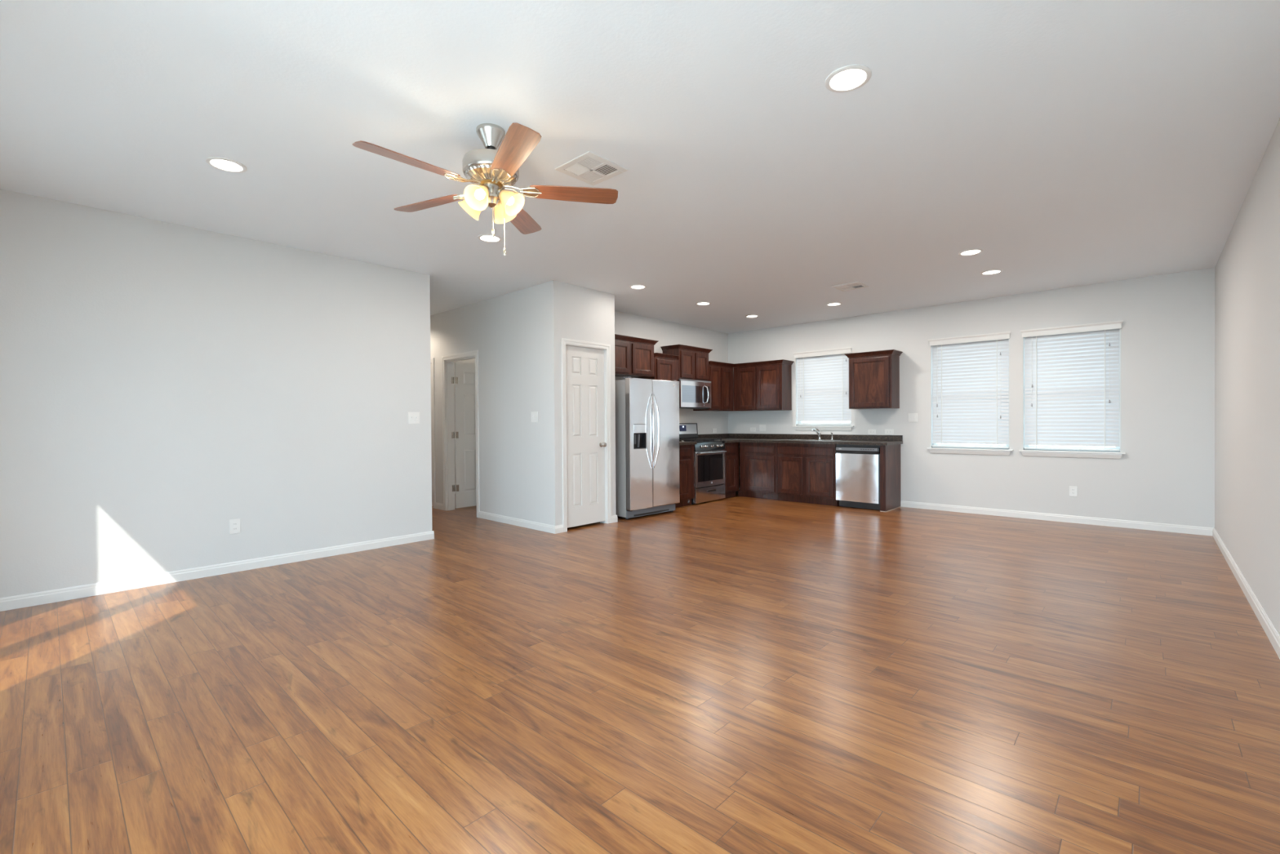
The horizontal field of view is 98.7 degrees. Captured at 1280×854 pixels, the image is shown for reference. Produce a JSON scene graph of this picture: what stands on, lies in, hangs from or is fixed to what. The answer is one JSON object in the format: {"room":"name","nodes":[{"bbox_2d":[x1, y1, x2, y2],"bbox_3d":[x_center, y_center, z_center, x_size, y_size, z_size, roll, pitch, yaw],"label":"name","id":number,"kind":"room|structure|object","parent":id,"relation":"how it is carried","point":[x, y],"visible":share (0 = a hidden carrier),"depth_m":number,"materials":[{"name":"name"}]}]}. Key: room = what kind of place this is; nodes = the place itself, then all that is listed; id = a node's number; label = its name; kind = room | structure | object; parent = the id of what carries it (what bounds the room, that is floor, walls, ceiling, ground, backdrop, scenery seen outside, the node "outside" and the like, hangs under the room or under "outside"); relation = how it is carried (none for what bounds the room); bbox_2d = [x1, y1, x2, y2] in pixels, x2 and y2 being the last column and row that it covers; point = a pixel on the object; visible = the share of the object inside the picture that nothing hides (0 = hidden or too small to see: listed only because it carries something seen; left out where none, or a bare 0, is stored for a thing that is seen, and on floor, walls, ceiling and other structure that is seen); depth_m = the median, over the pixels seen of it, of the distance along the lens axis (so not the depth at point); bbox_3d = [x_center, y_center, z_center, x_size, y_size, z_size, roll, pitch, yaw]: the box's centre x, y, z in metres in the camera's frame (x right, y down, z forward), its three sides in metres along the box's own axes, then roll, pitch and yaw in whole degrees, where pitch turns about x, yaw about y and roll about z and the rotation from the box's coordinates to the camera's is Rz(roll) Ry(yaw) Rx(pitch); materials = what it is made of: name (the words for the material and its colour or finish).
{"room":"empty living room","nodes":[
{"label":"empty living room","id":0,"kind":"room"},
{"bbox_2d":[0,188,421,598],"bbox_3d":[-3.411,-0.188,4.451,0.115,2.740,3.301,0,1,43],"label":"wall","id":1,"kind":"structure","parent":0,"point":[163,384],"depth_m":4.24,"materials":[{"name":"white paint"}]},
{"bbox_2d":[0,530,434,611],"bbox_3d":[-3.312,1.140,4.465,0.014,0.084,3.430,0,1,43],"label":"baseboard","id":2,"kind":"structure","parent":1,"relation":"attached to","point":[21,601],"depth_m":4.27,"materials":[{"name":"white paint"}]},
{"bbox_2d":[229,518,239,533],"bbox_3d":[-3.302,0.810,4.480,0.008,0.118,0.072,0,1,43],"label":"outlet cover","id":3,"kind":"object","parent":1,"relation":"attached to","point":[234,524],"visible":1,"depth_m":4.48,"materials":[{"name":"white plastic"}]},
{"bbox_2d":[408,412,419,423],"bbox_3d":[-2.288,-0.092,5.567,0.018,0.118,0.118,0,1,43],"label":"switch plate","id":4,"kind":"object","parent":1,"relation":"attached to","point":[413,417],"visible":1,"depth_m":5.57,"materials":[{"name":"white plastic"}]},
{"bbox_2d":[418,272,431,532],"bbox_3d":[-3.394,-0.206,6.763,3.230,2.740,0.115,0,1,43],"label":"wall","id":5,"kind":"structure","parent":0,"point":[424,279],"depth_m":5.67,"materials":[{"name":"white paint"}]},
{"bbox_2d":[453,358,475,493],"bbox_3d":[-4.676,-0.207,7.843,0.120,2.740,6.840,0,1,43],"label":"wall","id":6,"kind":"structure","parent":0,"point":[469,361],"depth_m":9.49,"materials":[{"name":"white paint"}]},
{"bbox_2d":[430,282,548,524],"bbox_3d":[-2.390,-0.218,7.383,3.860,2.740,0.120,0,1,43],"label":"wall","id":7,"kind":"structure","parent":0,"point":[508,331],"depth_m":6.56,"materials":[{"name":"white paint"}]},
{"bbox_2d":[430,357,435,508],"bbox_3d":[-3.195,0.087,8.122,0.901,2.130,0.135,0,1,43],"label":"door","id":8,"kind":"structure","parent":7,"relation":"in","point":[432,360],"depth_m":7.79,"materials":[{"name":"white paint"}]},
{"bbox_2d":[435,502,443,510],"bbox_3d":[-2.806,1.111,7.696,0.237,0.084,0.014,0,1,43],"label":"baseboard","id":9,"kind":"structure","parent":7,"relation":"attached to","point":[437,505],"depth_m":7.70,"materials":[{"name":"white paint"}]},
{"bbox_2d":[441,350,479,517],"bbox_3d":[-2.089,0.084,7.618,0.919,2.130,0.899,0,1,43],"label":"door","id":10,"kind":"structure","parent":7,"relation":"in","point":[460,465],"depth_m":7.65,"materials":[{"name":"white paint"}]},
{"bbox_2d":[478,511,554,533],"bbox_3d":[-1.484,1.112,6.472,1.531,0.084,0.014,0,1,43],"label":"baseboard","id":11,"kind":"structure","parent":7,"relation":"attached to","point":[504,519],"depth_m":6.41,"materials":[{"name":"white paint"}]},
{"bbox_2d":[531,411,537,422],"bbox_3d":[-1.192,-0.113,6.182,0.118,0.118,0.018,0,1,43],"label":"switch plate","id":12,"kind":"object","parent":7,"relation":"attached to","point":[534,414],"visible":1,"depth_m":6.18,"materials":[{"name":"white plastic"}]},
{"bbox_2d":[546,280,615,525],"bbox_3d":[-0.657,-0.220,6.326,0.120,2.740,0.923,0,1,43],"label":"wall","id":13,"kind":"structure","parent":0,"point":[574,312],"depth_m":6.03,"materials":[{"name":"white paint"}]},
{"bbox_2d":[554,524,563,533],"bbox_3d":[-0.883,1.112,5.985,0.014,0.084,0.116,0,1,43],"label":"baseboard","id":14,"kind":"structure","parent":13,"relation":"attached to","point":[559,528],"depth_m":5.97,"materials":[{"name":"white paint"}]},
{"bbox_2d":[560,337,611,532],"bbox_3d":[-0.635,0.086,6.319,0.162,2.127,0.735,0,1,43],"label":"door","id":15,"kind":"structure","parent":13,"relation":"in","point":[586,443],"depth_m":6.32,"materials":[{"name":"white paint"}]},
{"bbox_2d":[611,515,617,523],"bbox_3d":[-0.311,1.104,6.603,0.014,0.084,0.102,0,1,43],"label":"baseboard","id":16,"kind":"structure","parent":13,"relation":"attached to","point":[614,517],"depth_m":6.60,"materials":[{"name":"white paint"}]},
{"bbox_2d":[0,491,1279,853],"bbox_3d":[-0.527,1.216,5.539,9.302,0.120,8.828,0,1,43],"label":"floor","id":17,"kind":"structure","parent":0,"point":[736,674],"depth_m":2.37,"materials":[{"name":"laminate"}]},
{"bbox_2d":[614,377,679,519],"bbox_3d":[-0.034,0.261,7.236,0.902,1.756,0.839,-1,1,-44],"label":"refrigerator","id":18,"kind":"object","parent":17,"relation":"on","point":[647,479],"visible":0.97,"depth_m":6.88,"materials":[{"name":"grey metal"}]},
{"bbox_2d":[675,444,694,507],"bbox_3d":[0.395,0.693,7.921,0.604,0.875,0.545,0,1,43],"label":"base cabinet","id":19,"kind":"object","parent":17,"relation":"on","point":[686,455],"visible":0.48,"depth_m":7.79,"materials":[{"name":"brown wood"}]},
{"bbox_2d":[679,441,697,445],"bbox_3d":[0.398,0.194,7.904,0.631,0.120,0.555,0,1,43],"label":"countertop","id":20,"kind":"structure","parent":19,"relation":"on","point":[680,442],"depth_m":7.78,"materials":[{"name":"stone"}]},
{"bbox_2d":[679,422,726,504],"bbox_3d":[0.864,0.533,8.383,0.654,1.182,0.764,0,1,43],"label":"gas range","id":21,"kind":"object","parent":17,"relation":"on","point":[709,453],"visible":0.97,"depth_m":8.22,"materials":[{"name":"silver metal"}]},
{"bbox_2d":[679,440,724,442],"bbox_3d":[0.849,0.217,8.392,0.553,0.015,0.764,0,1,43],"label":"cooktop","id":22,"kind":"object","parent":21,"relation":"in","point":[698,441],"depth_m":8.18,"materials":[{"name":"black"}]},
{"bbox_2d":[723,442,738,498],"bbox_3d":[1.239,0.680,8.832,0.604,0.875,0.394,0,1,43],"label":"base cabinet","id":23,"kind":"object","parent":17,"relation":"on","point":[731,455],"visible":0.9,"depth_m":8.63,"materials":[{"name":"brown wood"}]},
{"bbox_2d":[737,442,778,500],"bbox_3d":[1.999,0.676,8.783,0.720,0.875,0.604,0,1,43],"label":"base cabinet","id":24,"kind":"object","parent":17,"relation":"on","point":[757,460],"visible":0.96,"depth_m":8.54,"materials":[{"name":"brown wood"}]},
{"bbox_2d":[776,443,839,506],"bbox_3d":[2.599,0.677,8.227,0.912,0.875,0.604,0,1,43],"label":"base cabinet","id":25,"kind":"object","parent":17,"relation":"on","point":[806,472],"visible":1,"depth_m":7.99,"materials":[{"name":"brown wood"}]},
{"bbox_2d":[697,433,902,445],"bbox_3d":[2.269,0.179,8.270,2.880,0.120,0.979,0,1,43],"label":"countertop","id":26,"kind":"structure","parent":25,"relation":"on","point":[850,439],"depth_m":8.30,"materials":[{"name":"stone"}]},
{"bbox_2d":[784,439,844,440],"bbox_3d":[2.588,0.283,8.211,0.834,0.180,0.454,0,1,43],"label":"sink","id":27,"kind":"object","parent":26,"relation":"in","point":[784,439],"visible":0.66,"depth_m":8.27,"materials":[{"name":"silver metal"}]},
{"bbox_2d":[811,427,821,439],"bbox_3d":[2.664,0.102,8.322,0.245,0.189,0.051,-1,1,-38],"label":"kitchen faucet","id":28,"kind":"object","parent":26,"relation":"on","point":[819,433],"visible":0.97,"depth_m":8.36,"materials":[{"name":"silver metal"}]},
{"bbox_2d":[835,444,882,510],"bbox_3d":[3.146,0.678,7.694,0.598,0.873,0.605,0,1,43],"label":"dishwasher","id":29,"kind":"object","parent":17,"relation":"on","point":[857,466],"visible":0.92,"depth_m":7.46,"materials":[{"name":"silver metal"}]},
{"bbox_2d":[880,444,901,511],"bbox_3d":[3.411,0.678,7.475,0.074,0.874,0.604,0,1,43],"label":"end panel","id":30,"kind":"object","parent":17,"relation":"on","point":[890,455],"visible":0.88,"depth_m":7.36,"materials":[{"name":"brown wood"}]},
{"bbox_2d":[0,0,1279,333],"bbox_3d":[-0.494,-1.659,5.469,9.442,0.150,9.108,0,1,43],"label":"ceiling","id":31,"kind":"structure","parent":0,"point":[1069,143],"depth_m":2.90,"materials":[{"name":"white paint"}]},
{"bbox_2d":[205,156,246,173],"bbox_3d":[-2.449,-1.550,3.256,0.196,0.008,0.196,0,1,43],"label":"recessed light","id":32,"kind":"object","parent":31,"relation":"in","point":[224,164],"visible":1,"depth_m":3.25,"materials":[{"name":"white paint"}]},
{"bbox_2d":[351,122,617,255],"bbox_3d":[-0.820,-1.233,2.868,1.303,0.657,1.251,0,1,43],"label":"ceiling fan","id":33,"kind":"object","parent":31,"relation":"hanging from","point":[491,171],"visible":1,"depth_m":2.84,"materials":[{"name":"brown wood"}]},
{"bbox_2d":[477,234,502,242],"bbox_3d":[-1.248,-1.568,4.573,0.196,0.008,0.196,0,1,43],"label":"recessed light","id":34,"kind":"object","parent":31,"relation":"in","point":[485,237],"visible":0.95,"depth_m":4.56,"materials":[{"name":"white"}]},
{"bbox_2d":[554,151,627,185],"bbox_3d":[-0.295,-1.566,3.341,0.315,0.008,0.317,0,1,43],"label":"ceiling vent","id":35,"kind":"object","parent":31,"relation":"in","point":[591,168],"visible":1,"depth_m":3.33,"materials":[{"name":"white metal"}]},
{"bbox_2d":[629,284,646,288],"bbox_3d":[-0.023,-1.589,6.241,0.196,0.008,0.196,0,1,43],"label":"recessed light","id":36,"kind":"object","parent":31,"relation":"in","point":[637,286],"visible":1,"depth_m":6.23,"materials":[{"name":"white"}]},
{"bbox_2d":[695,301,711,305],"bbox_3d":[0.822,-1.602,7.139,0.196,0.008,0.196,0,1,43],"label":"recessed light","id":37,"kind":"object","parent":31,"relation":"in","point":[704,303],"visible":1,"depth_m":7.12,"materials":[{"name":"white"}]},
{"bbox_2d":[745,314,759,317],"bbox_3d":[1.633,-1.614,8.013,0.196,0.008,0.196,0,1,43],"label":"recessed light","id":38,"kind":"object","parent":31,"relation":"in","point":[751,315],"visible":1,"depth_m":8.01,"materials":[{"name":"white"}]},
{"bbox_2d":[826,302,841,306],"bbox_3d":[2.551,-1.614,7.229,0.196,0.008,0.196,0,1,43],"label":"recessed light","id":39,"kind":"object","parent":31,"relation":"in","point":[834,304],"visible":1,"depth_m":7.21,"materials":[{"name":"white"}]},
{"bbox_2d":[825,64,871,92],"bbox_3d":[0.937,-1.565,2.476,0.196,0.008,0.196,0,1,43],"label":"recessed light","id":40,"kind":"object","parent":31,"relation":"in","point":[852,77],"visible":1,"depth_m":2.47,"materials":[{"name":"white"}]},
{"bbox_2d":[831,281,869,291],"bbox_3d":[2.407,-1.607,6.284,0.310,0.008,0.315,0,1,43],"label":"ceiling vent","id":41,"kind":"object","parent":31,"relation":"in","point":[856,285],"visible":1,"depth_m":6.28,"materials":[{"name":"white metal"}]},
{"bbox_2d":[958,248,982,255],"bbox_3d":[3.029,-1.599,5.036,0.196,0.008,0.196,0,1,43],"label":"recessed light","id":42,"kind":"object","parent":31,"relation":"in","point":[971,251],"visible":1,"depth_m":5.03,"materials":[{"name":"white"}]},
{"bbox_2d":[980,269,1002,275],"bbox_3d":[3.655,-1.609,5.718,0.196,0.008,0.196,0,1,43],"label":"recessed light","id":43,"kind":"object","parent":31,"relation":"in","point":[992,271],"visible":1,"depth_m":5.71,"materials":[{"name":"white"}]},
{"bbox_2d":[614,310,728,434],"bbox_3d":[0.330,-0.243,8.384,0.120,2.740,3.439,0,1,43],"label":"wall","id":44,"kind":"structure","parent":0,"point":[667,333],"depth_m":8.74,"materials":[{"name":"white paint"}]},
{"bbox_2d":[614,333,657,377],"bbox_3d":[-0.206,-0.948,7.449,0.360,0.502,0.990,0,1,43],"label":"upper cabinet","id":45,"kind":"object","parent":44,"relation":"attached to","point":[633,356],"visible":0.73,"depth_m":7.37,"materials":[{"name":"brown wood"}]},
{"bbox_2d":[640,352,679,381],"bbox_3d":[0.288,-0.644,7.983,0.360,0.790,0.542,0,1,43],"label":"upper cabinet","id":46,"kind":"object","parent":44,"relation":"attached to","point":[665,366],"visible":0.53,"depth_m":7.85,"materials":[{"name":"brown wood"}]},
{"bbox_2d":[660,344,712,381],"bbox_3d":[0.728,-0.964,8.458,0.360,0.499,0.840,0,1,43],"label":"upper cabinet","id":47,"kind":"object","parent":44,"relation":"attached to","point":[693,362],"visible":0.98,"depth_m":8.29,"materials":[{"name":"brown wood"}]},
{"bbox_2d":[678,378,711,408],"bbox_3d":[0.745,-0.495,8.428,0.424,0.430,0.766,0,1,43],"label":"microwave","id":48,"kind":"object","parent":47,"relation":"attached to","point":[693,394],"visible":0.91,"depth_m":8.30,"materials":[{"name":"silver metal"}]},
{"bbox_2d":[693,360,733,411],"bbox_3d":[1.222,-0.652,8.992,0.360,0.777,0.693,0,1,43],"label":"upper cabinet","id":49,"kind":"object","parent":44,"relation":"attached to","point":[720,374],"visible":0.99,"depth_m":8.88,"materials":[{"name":"brown wood"}]},
{"bbox_2d":[728,267,1214,528],"bbox_3d":[3.750,-0.259,7.657,6.126,2.740,0.140,0,1,43],"label":"wall","id":50,"kind":"structure","parent":0,"point":[1166,473],"depth_m":6.40,"materials":[{"name":"white paint"}]},
{"bbox_2d":[750,426,756,431],"bbox_3d":[1.908,0.042,9.265,0.118,0.072,0.008,0,1,43],"label":"outlet cover","id":51,"kind":"object","parent":50,"relation":"attached to","point":[752,428],"visible":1,"depth_m":9.27,"materials":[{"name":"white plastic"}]},
{"bbox_2d":[759,424,765,431],"bbox_3d":[2.036,0.015,9.139,0.118,0.110,0.018,0,1,43],"label":"switch plate","id":52,"kind":"object","parent":50,"relation":"attached to","point":[762,427],"visible":1,"depth_m":9.14,"materials":[{"name":"white plastic"}]},
{"bbox_2d":[733,359,794,411],"bbox_3d":[1.992,-0.656,8.937,0.932,0.777,0.360,0,1,43],"label":"upper cabinet","id":53,"kind":"object","parent":50,"relation":"attached to","point":[765,385],"visible":1,"depth_m":8.78,"materials":[{"name":"brown wood"}]},
{"bbox_2d":[697,433,902,440],"bbox_3d":[2.269,0.160,8.269,2.880,0.082,0.979,0,1,43],"label":"backsplash","id":54,"kind":"structure","parent":50,"relation":"attached to","point":[769,436],"depth_m":8.62,"materials":[{"name":"stone"}]},
{"bbox_2d":[792,346,851,425],"bbox_3d":[2.805,-0.604,8.442,0.933,1.146,0.100,0,1,43],"label":"window blind","id":55,"kind":"object","parent":50,"relation":"attached to","point":[823,375],"visible":0.85,"depth_m":8.45,"materials":[{"name":"white paint"}]},
{"bbox_2d":[792,420,853,431],"bbox_3d":[2.834,-0.555,8.470,0.970,1.228,0.175,0,1,43],"label":"window","id":56,"kind":"structure","parent":50,"relation":"in","point":[833,427],"depth_m":8.40,"materials":[{"name":"white plastic"}]},
{"bbox_2d":[867,429,876,434],"bbox_3d":[3.350,0.072,7.931,0.118,0.072,0.008,0,1,43],"label":"outlet cover","id":57,"kind":"object","parent":50,"relation":"attached to","point":[869,431],"visible":1,"depth_m":7.93,"materials":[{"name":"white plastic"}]},
{"bbox_2d":[844,349,902,408],"bbox_3d":[3.284,-0.651,7.740,0.676,0.785,0.360,0,1,43],"label":"upper cabinet","id":58,"kind":"object","parent":50,"relation":"attached to","point":[873,375],"visible":1,"depth_m":7.61,"materials":[{"name":"brown wood"}]},
{"bbox_2d":[884,429,893,434],"bbox_3d":[3.523,0.068,7.770,0.118,0.072,0.008,0,1,43],"label":"outlet cover","id":59,"kind":"object","parent":50,"relation":"attached to","point":[886,431],"visible":1,"depth_m":7.77,"materials":[{"name":"white plastic"}]},
{"bbox_2d":[908,413,917,422],"bbox_3d":[3.748,-0.129,7.552,0.118,0.118,0.018,0,1,43],"label":"switch plate","id":60,"kind":"object","parent":50,"relation":"attached to","point":[913,417],"visible":1,"depth_m":7.55,"materials":[{"name":"white plastic"}]},
{"bbox_2d":[928,331,1010,448],"bbox_3d":[4.248,-0.455,7.108,0.933,1.441,0.100,0,1,43],"label":"window blind","id":61,"kind":"object","parent":50,"relation":"attached to","point":[971,373],"visible":1,"depth_m":7.10,"materials":[{"name":"white paint"}]},
{"bbox_2d":[927,443,1013,455],"bbox_3d":[4.277,-0.406,7.136,0.970,1.523,0.175,0,1,43],"label":"window","id":62,"kind":"structure","parent":50,"relation":"in","point":[965,451],"depth_m":7.09,"materials":[{"name":"white plastic"}]},
{"bbox_2d":[900,500,1213,536],"bbox_3d":[4.753,1.071,6.641,3.032,0.084,0.014,0,1,43],"label":"baseboard","id":63,"kind":"structure","parent":50,"relation":"attached to","point":[1185,529],"depth_m":6.41,"materials":[{"name":"white paint"}]},
{"bbox_2d":[1018,328,1125,458],"bbox_3d":[5.035,-0.406,6.434,0.977,1.523,0.175,0,1,43],"label":"window","id":64,"kind":"structure","parent":50,"relation":"in","point":[1026,452],"depth_m":6.36,"materials":[{"name":"white plastic"}]},
{"bbox_2d":[1020,320,1123,450],"bbox_3d":[5.006,-0.454,6.406,0.940,1.441,0.100,0,1,43],"label":"window blind","id":65,"kind":"object","parent":64,"relation":"attached to","point":[1072,372],"visible":1,"depth_m":6.40,"materials":[{"name":"white paint"}]},
{"bbox_2d":[1069,485,1077,496],"bbox_3d":[5.031,0.748,6.383,0.072,0.118,0.008,0,1,43],"label":"outlet cover","id":66,"kind":"object","parent":50,"relation":"attached to","point":[1073,490],"visible":1,"depth_m":6.38,"materials":[{"name":"white plastic"}]},
{"bbox_2d":[1214,118,1279,635],"bbox_3d":[2.869,-0.210,2.286,0.120,2.740,8.938,0,1,43],"label":"wall","id":67,"kind":"structure","parent":0,"point":[1247,267],"depth_m":3.61,"materials":[{"name":"white paint"}]},
{"bbox_2d":[1212,528,1279,658],"bbox_3d":[2.876,1.117,2.394,0.014,0.084,8.798,0,1,43],"label":"baseboard","id":68,"kind":"structure","parent":67,"relation":"attached to","point":[1273,635],"depth_m":3.49,"materials":[{"name":"white paint"}]},
{"label":"outside","id":69,"kind":"structure","parent":0,"visible":0},
{"bbox_2d":[937,443,1115,447],"bbox_3d":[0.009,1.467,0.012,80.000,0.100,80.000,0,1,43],"label":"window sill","id":70,"kind":"structure","parent":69,"point":[937,443],"depth_m":30.73,"materials":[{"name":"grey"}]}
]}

